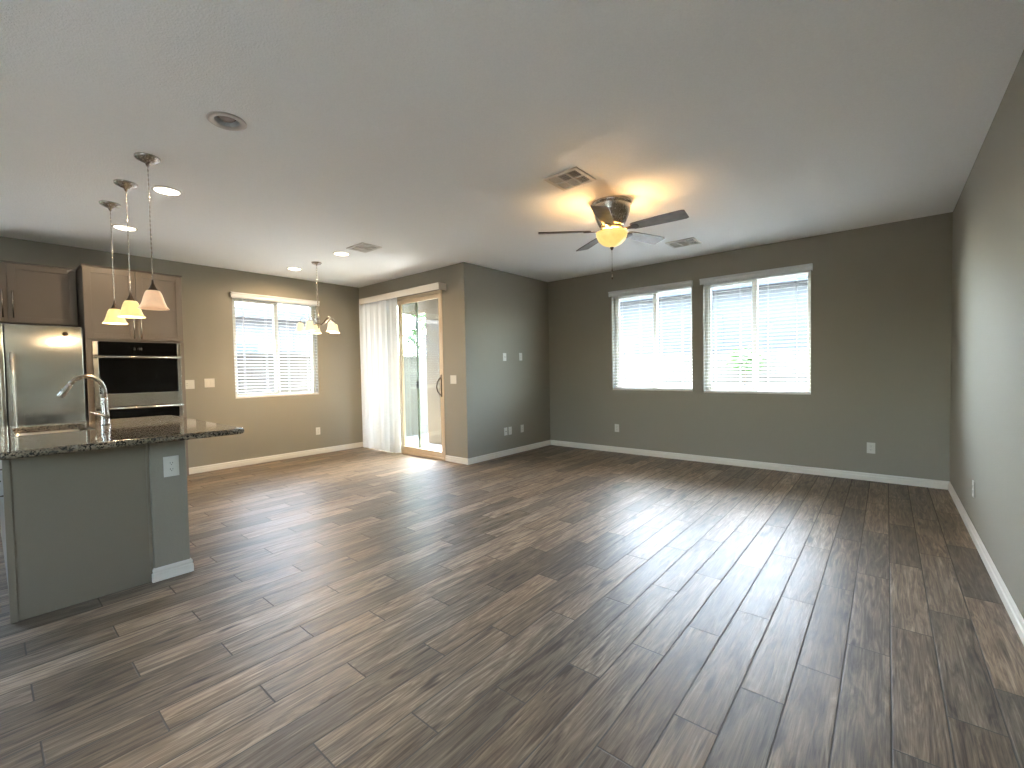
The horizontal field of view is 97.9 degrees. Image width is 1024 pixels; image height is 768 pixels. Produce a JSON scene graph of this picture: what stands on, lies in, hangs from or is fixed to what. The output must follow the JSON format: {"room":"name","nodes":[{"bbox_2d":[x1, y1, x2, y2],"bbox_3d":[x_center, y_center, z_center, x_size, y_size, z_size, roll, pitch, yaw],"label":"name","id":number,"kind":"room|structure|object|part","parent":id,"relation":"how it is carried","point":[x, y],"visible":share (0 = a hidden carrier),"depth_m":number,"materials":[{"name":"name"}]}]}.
{"room":"empty living room","nodes":[
{"label":"empty living room","id":0,"kind":"room"},
{"bbox_2d":[0,236,362,467],"bbox_3d":[-5.052,-0.154,4.908,0.160,2.740,7.426,0,2,40],"label":"wall","id":1,"kind":"structure","parent":0,"point":[276,425],"depth_m":6.27,"materials":[{"name":"paint"}]},
{"bbox_2d":[0,260,77,326],"bbox_3d":[-5.074,-0.914,4.501,0.320,0.606,0.960,0,2,40],"label":"upper cabinet","id":2,"kind":"object","parent":1,"relation":"attached to","point":[30,294],"visible":1,"depth_m":4.57,"materials":[{"name":"paint"}]},
{"bbox_3d":[-4.997,-0.789,4.372,0.036,0.270,0.012,0,2,40],"label":"handle","id":3,"kind":"part","parent":2,"relation":"part of","materials":[{"name":"silver metal"}]},
{"bbox_3d":[-5.146,-0.899,4.238,0.020,0.590,0.452,0,2,40],"label":"cabinet door","id":4,"kind":"part","parent":2,"relation":"part of","materials":[{"name":"paint"}]},
{"bbox_3d":[-4.952,-0.791,4.425,0.036,0.270,0.012,0,2,40],"label":"handle","id":5,"kind":"part","parent":2,"relation":"part of","materials":[{"name":"silver metal"}]},
{"bbox_3d":[-5.091,-1.212,4.502,0.289,0.011,0.960,0,2,40],"label":"moulding","id":6,"kind":"part","parent":2,"relation":"part of","materials":[{"name":"paint"}]},
{"bbox_2d":[185,380,194,388],"bbox_3d":[-4.196,0.006,5.796,0.010,0.117,0.118,0,2,40],"label":"light switch","id":7,"kind":"object","parent":1,"relation":"attached to","point":[189,384],"visible":0.85,"depth_m":5.80,"materials":[{"name":"white plastic"}]},
{"bbox_2d":[204,379,214,387],"bbox_3d":[-4.049,-0.013,5.971,0.009,0.117,0.118,0,2,40],"label":"light switch","id":8,"kind":"object","parent":1,"relation":"attached to","point":[207,382],"visible":1,"depth_m":5.97,"materials":[{"name":"white plastic"}]},
{"bbox_2d":[232,299,318,398],"bbox_3d":[-3.539,-0.536,6.698,0.150,1.440,1.193,0,2,40],"label":"window","id":9,"kind":"structure","parent":1,"relation":"in","point":[274,305],"depth_m":6.71,"materials":[{"name":"beige plastic"}]},
{"bbox_3d":[-3.750,-0.527,6.505,0.027,1.356,0.541,0,2,40],"label":"sash","id":10,"kind":"part","parent":9,"relation":"part of","materials":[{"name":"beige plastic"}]},
{"bbox_2d":[230,292,319,397],"bbox_3d":[-3.482,-0.561,6.658,0.111,1.461,1.250,0,2,40],"label":"window blind","id":11,"kind":"object","parent":9,"relation":"attached to","point":[235,295],"visible":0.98,"depth_m":6.57,"materials":[{"name":"white plastic"}]},
{"bbox_3d":[-3.521,-1.232,6.651,0.052,0.043,1.181,0,2,40],"label":"head rail","id":12,"kind":"part","parent":11,"relation":"part of","materials":[{"name":"white plastic"}]},
{"bbox_3d":[-3.495,0.159,6.693,0.048,0.020,1.181,0,2,40],"label":"rail","id":13,"kind":"part","parent":11,"relation":"part of","materials":[{"name":"white plastic"}]},
{"bbox_3d":[-3.501,0.177,6.699,0.085,0.012,1.193,0,2,40],"label":"sill","id":14,"kind":"part","parent":9,"relation":"part of","materials":[{"name":"white paint"}]},
{"bbox_2d":[189,442,362,473],"bbox_3d":[-3.417,1.090,6.729,0.014,0.083,2.626,0,2,40],"label":"baseboard","id":15,"kind":"structure","parent":1,"relation":"attached to","point":[212,467],"depth_m":6.55,"materials":[{"name":"white paint"}]},
{"bbox_2d":[316,427,319,434],"bbox_3d":[-3.094,0.750,7.115,0.008,0.117,0.072,0,2,40],"label":"wall outlet","id":16,"kind":"object","parent":1,"relation":"attached to","point":[317,428],"visible":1,"depth_m":7.12,"materials":[{"name":"white plastic"}]},
{"bbox_2d":[359,264,459,456],"bbox_3d":[-1.676,0.219,7.046,2.585,3.740,0.160,0,2,40],"label":"wall","id":17,"kind":"structure","parent":0,"point":[447,274],"depth_m":6.27,"materials":[{"name":"paint"}]},
{"bbox_2d":[359,282,445,452],"bbox_3d":[-1.729,-0.166,6.870,2.057,2.478,0.146,0,2,40],"label":"vertical blind","id":18,"kind":"object","parent":17,"relation":"attached to","point":[378,315],"visible":1,"depth_m":7.13,"materials":[{"name":"white fabric"}]},
{"bbox_2d":[397,290,445,460],"bbox_3d":[-1.679,-0.125,6.979,1.920,2.430,0.182,0,2,40],"label":"door","id":19,"kind":"structure","parent":17,"relation":"in","point":[414,299],"depth_m":6.84,"materials":[{"name":"beige plastic"}]},
{"bbox_3d":[-2.042,-0.123,7.332,0.840,2.360,0.038,0,2,40],"label":"fixed panel","id":20,"kind":"part","parent":19,"relation":"part of","materials":[{"name":"beige plastic"}]},
{"bbox_3d":[-1.799,-0.121,7.174,0.975,2.355,0.022,0,2,40],"label":"screen frame","id":21,"kind":"part","parent":19,"relation":"part of","materials":[{"name":"beige metal"}]},
{"bbox_3d":[-1.042,0.027,6.374,0.089,0.320,0.034,-2,2,-15],"label":"handle","id":22,"kind":"part","parent":19,"relation":"part of","materials":[{"name":"metal"}]},
{"bbox_2d":[450,375,455,383],"bbox_3d":[-0.817,-0.062,6.200,0.118,0.117,0.009,0,2,40],"label":"light switch","id":23,"kind":"object","parent":17,"relation":"attached to","point":[452,377],"visible":1,"depth_m":6.20,"materials":[{"name":"white plastic"}]},
{"bbox_2d":[445,455,467,464],"bbox_3d":[-0.768,1.056,6.208,0.458,0.083,0.014,0,2,40],"label":"baseboard","id":24,"kind":"structure","parent":17,"relation":"attached to","point":[448,458],"depth_m":6.20,"materials":[{"name":"white paint"}]},
{"bbox_2d":[456,262,549,457],"bbox_3d":[-0.059,-0.306,6.832,0.160,2.740,1.948,0,2,40],"label":"wall","id":25,"kind":"structure","parent":0,"point":[499,312],"depth_m":6.58,"materials":[{"name":"paint"}]},
{"bbox_2d":[468,440,550,464],"bbox_3d":[0.028,1.023,6.811,0.014,0.083,1.962,0,2,40],"label":"baseboard","id":26,"kind":"structure","parent":25,"relation":"attached to","point":[481,458],"depth_m":6.69,"materials":[{"name":"white paint"}]},
{"bbox_2d":[0,445,1023,767],"bbox_3d":[-1.492,1.260,3.255,7.754,0.120,9.694,0,2,40],"label":"floor","id":27,"kind":"structure","parent":0,"point":[550,606],"depth_m":2.19,"materials":[{"name":"brown wood"}]},
{"bbox_2d":[0,323,85,426],"bbox_3d":[-4.840,0.327,4.353,0.824,1.765,0.918,0,2,40],"label":"fridge","id":28,"kind":"object","parent":27,"relation":"on","point":[37,361],"visible":0.62,"depth_m":4.24,"materials":[{"name":"silver metal"}]},
{"bbox_3d":[-4.620,0.165,4.027,0.068,0.901,0.025,0,2,40],"label":"door handle","id":29,"kind":"part","parent":28,"relation":"part of","materials":[{"name":"silver metal"}]},
{"bbox_3d":[-4.769,0.298,3.949,0.070,1.685,0.394,0,2,40],"label":"door","id":30,"kind":"part","parent":28,"relation":"part of","materials":[{"name":"silver metal"}]},
{"bbox_3d":[-4.567,0.162,4.089,0.068,0.901,0.025,0,2,40],"label":"door handle","id":31,"kind":"part","parent":28,"relation":"part of","materials":[{"name":"silver metal"}]},
{"bbox_2d":[0,440,193,623],"bbox_3d":[-2.980,0.795,3.114,1.639,0.875,0.827,0,2,40],"label":"kitchen island","id":32,"kind":"object","parent":27,"relation":"on","point":[77,527],"visible":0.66,"depth_m":2.56,"materials":[{"name":"paint"}]},
{"bbox_3d":[-3.645,0.753,3.182,0.522,0.750,0.018,0,2,40],"label":"cabinet door","id":33,"kind":"part","parent":32,"relation":"part of","materials":[{"name":"paint"}]},
{"bbox_3d":[-3.240,0.755,2.842,0.522,0.750,0.018,0,2,40],"label":"cabinet door","id":34,"kind":"part","parent":32,"relation":"part of","materials":[{"name":"paint"}]},
{"bbox_3d":[-2.836,0.758,2.503,0.522,0.750,0.018,0,2,40],"label":"cabinet door","id":35,"kind":"part","parent":32,"relation":"part of","materials":[{"name":"paint"}]},
{"bbox_2d":[0,415,243,459],"bbox_3d":[-2.861,0.333,3.176,1.819,0.040,1.137,0,2,40],"label":"island countertop","id":36,"kind":"structure","parent":32,"relation":"on","point":[123,432],"depth_m":2.83,"materials":[{"name":"grey stone"}]},
{"bbox_2d":[15,428,84,435],"bbox_3d":[-3.274,0.462,3.188,0.724,0.202,0.399,0,2,40],"label":"sink","id":37,"kind":"object","parent":36,"relation":"in","point":[80,429],"visible":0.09,"depth_m":3.41,"materials":[{"name":"silver metal"}]},
{"bbox_2d":[57,374,110,424],"bbox_3d":[-3.159,0.122,3.296,0.080,0.385,0.283,0,2,40],"label":"faucet","id":38,"kind":"object","parent":36,"relation":"on","point":[105,415],"visible":1,"depth_m":3.35,"materials":[{"name":"silver metal"}]},
{"bbox_3d":[-3.156,0.024,3.317,0.031,0.190,0.215,0,2,40],"label":"spout","id":39,"kind":"part","parent":38,"relation":"part of","materials":[{"name":"silver metal"}]},
{"bbox_2d":[163,455,178,476],"bbox_3d":[-2.160,0.521,2.828,0.008,0.128,0.080,0,2,40],"label":"wall outlet","id":40,"kind":"object","parent":32,"relation":"attached to","point":[170,463],"visible":1,"depth_m":2.83,"materials":[{"name":"white plastic"}]},
{"bbox_2d":[168,461,174,465],"bbox_3d":[-2.158,0.502,2.826,0.003,0.028,0.034,0,2,40],"label":"receptacle","id":41,"kind":"object","parent":40,"relation":"attached to","point":[170,463],"depth_m":2.83,"materials":[{"name":"white plastic"}]},
{"bbox_2d":[168,467,174,471],"bbox_3d":[-2.158,0.541,2.827,0.003,0.028,0.034,0,2,40],"label":"receptacle","id":42,"kind":"object","parent":40,"relation":"attached to","point":[170,469],"depth_m":2.83,"materials":[{"name":"white plastic"}]},
{"bbox_3d":[-2.776,1.180,3.360,1.639,0.083,0.214,0,2,40],"label":"baseboard","id":43,"kind":"part","parent":32,"relation":"part of","materials":[{"name":"white paint"}]},
{"bbox_2d":[76,263,188,474],"bbox_3d":[-4.345,-0.027,5.119,0.650,2.448,0.856,0,2,40],"label":"tall cabinet","id":44,"kind":"object","parent":27,"relation":"on","point":[94,283],"visible":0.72,"depth_m":4.83,"materials":[{"name":"paint"}]},
{"bbox_3d":[-4.281,-0.851,4.755,0.020,0.747,0.416,0,2,40],"label":"cabinet door","id":45,"kind":"part","parent":44,"relation":"part of","materials":[{"name":"paint"}]},
{"bbox_3d":[-4.375,-1.244,5.088,0.630,0.013,0.856,0,2,40],"label":"moulding","id":46,"kind":"part","parent":44,"relation":"part of","materials":[{"name":"paint"}]},
{"bbox_3d":[-4.138,-0.615,4.883,0.036,0.240,0.012,0,2,40],"label":"handle","id":47,"kind":"part","parent":44,"relation":"part of","materials":[{"name":"silver metal"}]},
{"bbox_3d":[-4.123,0.314,4.952,0.019,1.568,0.842,0,2,40],"label":"frame","id":48,"kind":"part","parent":44,"relation":"part of","materials":[{"name":"paint"}]},
{"bbox_2d":[92,341,183,419],"bbox_3d":[-4.297,0.224,5.103,0.630,1.369,0.754,0,2,40],"label":"wall oven","id":49,"kind":"object","parent":44,"relation":"in","point":[140,379],"visible":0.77,"depth_m":4.92,"materials":[{"name":"black metal"}]},
{"bbox_3d":[-4.116,0.225,4.951,0.030,1.369,0.754,0,2,40],"label":"steel trim","id":50,"kind":"part","parent":49,"relation":"part of","materials":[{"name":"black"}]},
{"bbox_3d":[-4.125,-0.388,4.934,0.032,0.142,0.680,0,2,40],"label":"control panel","id":51,"kind":"part","parent":49,"relation":"part of","materials":[{"name":"black glass"}]},
{"bbox_3d":[-4.009,-0.865,5.077,0.020,0.747,0.416,0,2,40],"label":"cabinet door","id":52,"kind":"part","parent":44,"relation":"part of","materials":[{"name":"paint"}]},
{"bbox_2d":[0,0,1023,287],"bbox_3d":[-1.607,-1.658,3.871,8.754,0.200,10.694,0,2,40],"label":"ceiling","id":53,"kind":"structure","parent":0,"point":[428,133],"depth_m":2.63,"materials":[{"name":"paint"}]},
{"bbox_2d":[99,200,127,324],"bbox_3d":[-3.379,-1.017,3.774,0.172,1.008,0.172,0,2,40],"label":"pendant light","id":54,"kind":"object","parent":53,"relation":"hanging from","point":[111,317],"visible":0.98,"depth_m":3.75,"materials":[{"name":"glass"}]},
{"bbox_3d":[-3.381,-1.086,3.772,0.008,0.781,0.008,0,2,40],"label":"cord","id":55,"kind":"part","parent":54,"relation":"part of","materials":[{"name":"silver metal"}]},
{"bbox_3d":[-3.371,-0.574,3.788,0.172,0.123,0.172,0,2,40],"label":"lamp shade","id":56,"kind":"part","parent":54,"relation":"part of","materials":[{"name":"glass"}]},
{"bbox_2d":[112,224,137,231],"bbox_3d":[-3.789,-1.563,4.364,0.200,0.097,0.200,0,2,40],"label":"recessed light","id":57,"kind":"object","parent":53,"relation":"in","point":[116,226],"visible":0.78,"depth_m":4.34,"materials":[{"name":"white paint"}]},
{"bbox_2d":[113,179,145,317],"bbox_3d":[-2.910,-1.014,3.385,0.172,1.008,0.172,0,2,40],"label":"pendant light","id":58,"kind":"object","parent":53,"relation":"hanging from","point":[129,309],"visible":0.99,"depth_m":3.37,"materials":[{"name":"yellow glass"}]},
{"bbox_3d":[-2.911,-1.083,3.383,0.008,0.781,0.008,0,2,40],"label":"cord","id":59,"kind":"part","parent":58,"relation":"part of","materials":[{"name":"silver metal"}]},
{"bbox_3d":[-2.901,-0.571,3.398,0.172,0.123,0.172,0,2,40],"label":"lamp shade","id":60,"kind":"part","parent":58,"relation":"part of","materials":[{"name":"glass"}]},
{"bbox_2d":[133,152,169,310],"bbox_3d":[-2.427,-1.011,2.995,0.172,1.008,0.172,0,2,40],"label":"pendant light","id":61,"kind":"object","parent":53,"relation":"hanging from","point":[152,299],"visible":1,"depth_m":2.98,"materials":[{"name":"glass"}]},
{"bbox_3d":[-2.428,-1.081,2.993,0.008,0.781,0.008,0,2,40],"label":"cord","id":62,"kind":"part","parent":61,"relation":"part of","materials":[{"name":"silver metal"}]},
{"bbox_3d":[-2.419,-0.569,3.009,0.172,0.123,0.172,0,2,40],"label":"lamp shade","id":63,"kind":"part","parent":61,"relation":"part of","materials":[{"name":"glass"}]},
{"bbox_2d":[151,185,182,195],"bbox_3d":[-2.722,-1.558,3.517,0.200,0.097,0.200,0,2,40],"label":"recessed light","id":64,"kind":"object","parent":53,"relation":"in","point":[164,190],"visible":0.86,"depth_m":3.50,"materials":[{"name":"white paint"}]},
{"bbox_2d":[206,111,246,130],"bbox_3d":[-1.646,-1.554,2.573,0.200,0.089,0.200,0,2,40],"label":"recessed light","id":65,"kind":"object","parent":53,"relation":"in","point":[224,120],"visible":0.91,"depth_m":2.58,"materials":[{"name":"silver metal"}]},
{"bbox_3d":[-1.646,-1.550,2.573,0.100,0.057,0.100,0,2,40],"label":"bulb","id":66,"kind":"part","parent":65,"relation":"part of","materials":[{"name":"white glass"}]},
{"bbox_2d":[287,267,301,270],"bbox_3d":[-3.017,-1.633,6.182,0.200,0.097,0.200,0,2,40],"label":"recessed light","id":67,"kind":"object","parent":53,"relation":"in","point":[288,268],"visible":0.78,"depth_m":6.15,"materials":[{"name":"white paint"}]},
{"bbox_2d":[295,261,339,333],"bbox_3d":[-2.552,-1.143,5.902,0.558,0.916,0.539,0,2,40],"label":"chandelier","id":68,"kind":"object","parent":53,"relation":"hanging from","point":[332,326],"visible":1,"depth_m":5.84,"materials":[{"name":"white glass"}]},
{"bbox_3d":[-2.775,-0.740,5.848,0.136,0.121,0.136,0,2,40],"label":"lamp shade","id":69,"kind":"part","parent":68,"relation":"part of","materials":[{"name":"glass"}]},
{"bbox_3d":[-2.577,-0.738,5.678,0.136,0.121,0.136,0,2,40],"label":"lamp shade","id":70,"kind":"part","parent":68,"relation":"part of","materials":[{"name":"glass"}]},
{"bbox_3d":[-2.674,-0.749,6.089,0.136,0.121,0.136,0,2,40],"label":"lamp shade","id":71,"kind":"part","parent":68,"relation":"part of","materials":[{"name":"white glass"}]},
{"bbox_3d":[-2.563,-0.963,5.893,0.052,0.465,0.052,0,2,40],"label":"stem","id":72,"kind":"part","parent":68,"relation":"part of","materials":[{"name":"silver metal"}]},
{"bbox_3d":[-2.354,-0.747,5.813,0.136,0.121,0.136,0,2,40],"label":"lamp shade","id":73,"kind":"part","parent":68,"relation":"part of","materials":[{"name":"white glass"}]},
{"bbox_3d":[-2.414,-0.753,6.067,0.136,0.121,0.136,0,2,40],"label":"lamp shade","id":74,"kind":"part","parent":68,"relation":"part of","materials":[{"name":"white glass"}]},
{"bbox_2d":[333,251,349,255],"bbox_3d":[-2.087,-1.628,5.456,0.200,0.097,0.200,0,2,40],"label":"recessed light","id":75,"kind":"object","parent":53,"relation":"in","point":[338,253],"visible":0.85,"depth_m":5.42,"materials":[{"name":"white paint"}]},
{"bbox_2d":[346,242,381,252],"bbox_3d":[-1.727,-1.590,5.208,0.345,0.012,0.260,0,2,40],"label":"ceiling vent","id":76,"kind":"object","parent":53,"relation":"in","point":[363,247],"visible":1,"depth_m":5.19,"materials":[{"name":"white metal"}]},
{"bbox_2d":[543,167,595,190],"bbox_3d":[0.443,-1.577,3.438,0.300,0.012,0.290,0,2,40],"label":"ceiling vent","id":77,"kind":"object","parent":53,"relation":"in","point":[573,177],"visible":1,"depth_m":3.43,"materials":[{"name":"white metal"}]},
{"bbox_2d":[538,195,688,278],"bbox_3d":[0.923,-1.270,3.947,1.222,0.674,1.276,0,2,40],"label":"ceiling fan","id":78,"kind":"object","parent":53,"relation":"hanging from","point":[611,213],"visible":1,"depth_m":3.85,"materials":[{"name":"silver metal"}]},
{"bbox_3d":[0.469,-1.356,3.990,0.467,0.035,0.140,-1,2,3],"label":"blade","id":79,"kind":"part","parent":78,"relation":"part of","materials":[{"name":"brown wood"}]},
{"bbox_3d":[0.778,-1.373,4.373,0.140,0.035,0.467,-2,2,-15],"label":"blade","id":80,"kind":"part","parent":78,"relation":"part of","materials":[{"name":"brown wood"}]},
{"bbox_3d":[0.738,-1.349,3.578,0.140,0.035,0.467,0,2,21],"label":"blade","id":81,"kind":"part","parent":78,"relation":"part of","materials":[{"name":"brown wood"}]},
{"bbox_3d":[0.889,-1.285,3.971,0.278,0.126,0.278,0,2,40],"label":"lamp shade","id":82,"kind":"part","parent":78,"relation":"part of","materials":[{"name":"glass"}]},
{"bbox_3d":[1.238,-1.377,4.197,0.467,0.035,0.140,-2,2,-33],"label":"blade","id":83,"kind":"part","parent":78,"relation":"part of","materials":[{"name":"brown wood"}]},
{"bbox_3d":[1.215,-1.361,3.708,0.469,0.036,0.141,0,2,40],"label":"blade","id":84,"kind":"part","parent":78,"relation":"part of","materials":[{"name":"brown wood"}]},
{"bbox_2d":[665,237,701,247],"bbox_3d":[2.021,-1.662,5.257,0.330,0.012,0.290,0,2,40],"label":"ceiling vent","id":85,"kind":"object","parent":53,"relation":"in","point":[688,241],"visible":1,"depth_m":5.25,"materials":[{"name":"white metal"}]},
{"bbox_2d":[548,212,952,480],"bbox_3d":[2.475,-0.331,6.079,5.009,2.740,0.160,0,2,40],"label":"wall","id":86,"kind":"structure","parent":0,"point":[881,295],"depth_m":5.08,"materials":[{"name":"paint"}]},
{"bbox_2d":[615,424,618,431],"bbox_3d":[1.589,0.667,6.759,0.072,0.117,0.008,0,2,40],"label":"wall outlet","id":87,"kind":"object","parent":86,"relation":"attached to","point":[616,425],"visible":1,"depth_m":6.75,"materials":[{"name":"white plastic"}]},
{"bbox_2d":[613,288,692,390],"bbox_3d":[2.021,-0.631,6.440,1.185,1.445,0.150,0,2,40],"label":"window","id":88,"kind":"structure","parent":86,"relation":"in","point":[655,301],"depth_m":6.45,"materials":[{"name":"beige plastic"}]},
{"bbox_3d":[1.839,-0.633,6.641,0.563,1.361,0.027,0,2,40],"label":"sash","id":89,"kind":"part","parent":88,"relation":"part of","materials":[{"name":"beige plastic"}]},
{"bbox_2d":[608,280,692,389],"bbox_3d":[1.968,-0.653,6.393,1.229,1.466,0.111,0,2,40],"label":"window blind","id":90,"kind":"object","parent":88,"relation":"attached to","point":[685,284],"visible":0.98,"depth_m":6.35,"materials":[{"name":"white plastic"}]},
{"bbox_3d":[1.982,-1.328,6.388,1.173,0.043,0.052,0,2,40],"label":"head rail","id":91,"kind":"part","parent":90,"relation":"part of","materials":[{"name":"white plastic"}]},
{"bbox_3d":[2.008,0.069,6.430,1.173,0.020,0.048,0,2,40],"label":"rail","id":92,"kind":"part","parent":90,"relation":"part of","materials":[{"name":"white plastic"}]},
{"bbox_3d":[2.014,0.087,6.437,1.185,0.012,0.085,0,2,40],"label":"sill","id":93,"kind":"part","parent":88,"relation":"part of","materials":[{"name":"white paint"}]},
{"bbox_2d":[551,440,948,489],"bbox_3d":[2.505,1.001,6.001,4.849,0.083,0.014,0,2,40],"label":"baseboard","id":94,"kind":"structure","parent":86,"relation":"attached to","point":[920,482],"depth_m":5.42,"materials":[{"name":"white paint"}]},
{"bbox_2d":[704,272,810,394],"bbox_3d":[3.040,-0.614,5.585,1.190,1.465,0.150,0,2,40],"label":"window","id":95,"kind":"structure","parent":86,"relation":"in","point":[754,287],"depth_m":5.61,"materials":[{"name":"beige plastic"}]},
{"bbox_3d":[2.839,-0.617,5.801,0.520,1.381,0.027,0,2,40],"label":"sash","id":96,"kind":"part","parent":95,"relation":"part of","materials":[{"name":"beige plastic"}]},
{"bbox_2d":[699,263,812,392],"bbox_3d":[2.990,-0.636,5.535,1.238,1.486,0.111,0,2,40],"label":"window blind","id":97,"kind":"object","parent":95,"relation":"attached to","point":[805,268],"visible":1,"depth_m":5.47,"materials":[{"name":"white plastic"}]},
{"bbox_3d":[3.000,-1.321,5.532,1.178,0.043,0.052,0,2,40],"label":"head rail","id":98,"kind":"part","parent":97,"relation":"part of","materials":[{"name":"white plastic"}]},
{"bbox_3d":[3.027,0.096,5.574,1.178,0.020,0.048,0,2,40],"label":"rail","id":99,"kind":"part","parent":97,"relation":"part of","materials":[{"name":"white plastic"}]},
{"bbox_3d":[3.132,-0.604,5.454,0.002,1.390,0.054,0,2,40],"label":"ladder cord","id":100,"kind":"part","parent":97,"relation":"part of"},
{"bbox_3d":[3.360,-0.603,5.263,0.002,1.390,0.054,0,2,40],"label":"ladder cord","id":101,"kind":"part","parent":97,"relation":"part of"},
{"bbox_3d":[3.033,0.113,5.582,1.190,0.012,0.085,0,2,40],"label":"sill","id":102,"kind":"part","parent":95,"relation":"part of","materials":[{"name":"white paint"}]},
{"bbox_2d":[867,442,874,453],"bbox_3d":[3.887,0.693,4.829,0.072,0.117,0.008,0,2,40],"label":"wall outlet","id":103,"kind":"object","parent":86,"relation":"attached to","point":[870,446],"visible":1,"depth_m":4.83,"materials":[{"name":"white plastic"}]},
{"bbox_2d":[950,50,1023,618],"bbox_3d":[1.440,-0.152,0.831,0.160,2.740,9.534,0,2,40],"label":"wall","id":104,"kind":"structure","parent":0,"point":[987,426],"depth_m":2.65,"materials":[{"name":"paint"}]},
{"bbox_2d":[972,480,974,497],"bbox_3d":[3.340,0.760,3.231,0.008,0.117,0.072,0,2,40],"label":"wall outlet","id":105,"kind":"object","parent":104,"relation":"attached to","point":[973,482],"visible":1,"depth_m":3.21,"materials":[{"name":"white plastic"}]},
{"bbox_2d":[948,481,1023,644],"bbox_3d":[1.347,1.177,0.866,0.014,0.083,9.374,0,2,40],"label":"baseboard","id":106,"kind":"structure","parent":104,"relation":"attached to","point":[1014,613],"depth_m":2.58,"materials":[{"name":"white paint"}]},
{"label":"outside","id":107,"kind":"structure","parent":0,"visible":0},
{"bbox_2d":[406,433,427,440],"bbox_3d":[8.388,1.136,9.995,60.000,0.250,54.000,0,2,40],"label":"ground","id":108,"kind":"structure","parent":107,"point":[423,436],"depth_m":10.04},
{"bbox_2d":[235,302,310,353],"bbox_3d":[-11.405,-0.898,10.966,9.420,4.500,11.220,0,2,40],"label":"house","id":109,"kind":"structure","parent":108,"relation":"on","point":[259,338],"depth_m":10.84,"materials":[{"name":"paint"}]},
{"bbox_2d":[237,353,427,436],"bbox_3d":[-3.934,0.361,8.550,0.220,1.850,16.040,0,2,40],"label":"wall","id":110,"kind":"structure","parent":108,"relation":"on","point":[299,364],"depth_m":8.37,"materials":[{"name":"concrete"}]},
{"bbox_2d":[278,326,425,355],"bbox_3d":[-1.578,-0.949,11.346,0.030,0.510,8.400,0,2,40],"label":"iron fence","id":111,"kind":"object","parent":110,"relation":"on","point":[286,328],"visible":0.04,"depth_m":8.53,"materials":[{"name":"grey metal"}]},
{"bbox_2d":[403,313,425,355],"bbox_3d":[-2.107,-1.044,13.915,2.921,4.274,3.096,0,2,40],"label":"leafy tree","id":112,"kind":"object","parent":108,"relation":"on","point":[423,324],"visible":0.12,"depth_m":13.33,"materials":[{"name":"green plant"}]},
{"bbox_2d":[406,440,441,450],"bbox_3d":[-1.215,1.184,7.503,2.459,0.155,1.064,0,2,40],"label":"patio slab","id":113,"kind":"object","parent":108,"relation":"on","point":[415,443],"visible":0.14,"depth_m":8.00,"materials":[{"name":"concrete"}]},
{"bbox_2d":[402,298,441,444],"bbox_3d":[-1.254,-0.384,7.694,2.779,2.970,1.412,0,2,40],"label":"patio cover","id":114,"kind":"object","parent":113,"relation":"on","point":[429,307],"visible":0.2,"depth_m":8.12,"materials":[{"name":"beige paint"}]},
{"bbox_2d":[620,274,807,355],"bbox_3d":[11.624,-2.086,16.917,15.020,5.650,10.020,0,2,40],"label":"house","id":115,"kind":"structure","parent":108,"relation":"on","point":[632,347],"depth_m":14.78,"materials":[{"name":"grey paint"}]},
{"bbox_2d":[622,383,807,389],"bbox_3d":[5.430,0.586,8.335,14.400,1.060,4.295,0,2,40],"label":"gravel bank","id":116,"kind":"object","parent":108,"relation":"on","point":[660,384],"depth_m":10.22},
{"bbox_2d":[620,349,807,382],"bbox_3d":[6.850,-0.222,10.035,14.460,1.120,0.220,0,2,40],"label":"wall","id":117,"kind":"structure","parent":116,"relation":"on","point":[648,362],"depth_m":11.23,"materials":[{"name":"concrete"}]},
{"bbox_2d":[726,345,766,384],"bbox_3d":[5.474,-0.440,10.474,0.920,0.981,0.646,0,2,40],"label":"shrub","id":118,"kind":"object","parent":116,"relation":"on","point":[731,355],"visible":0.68,"depth_m":10.42,"materials":[{"name":"green plant"}]}
]}

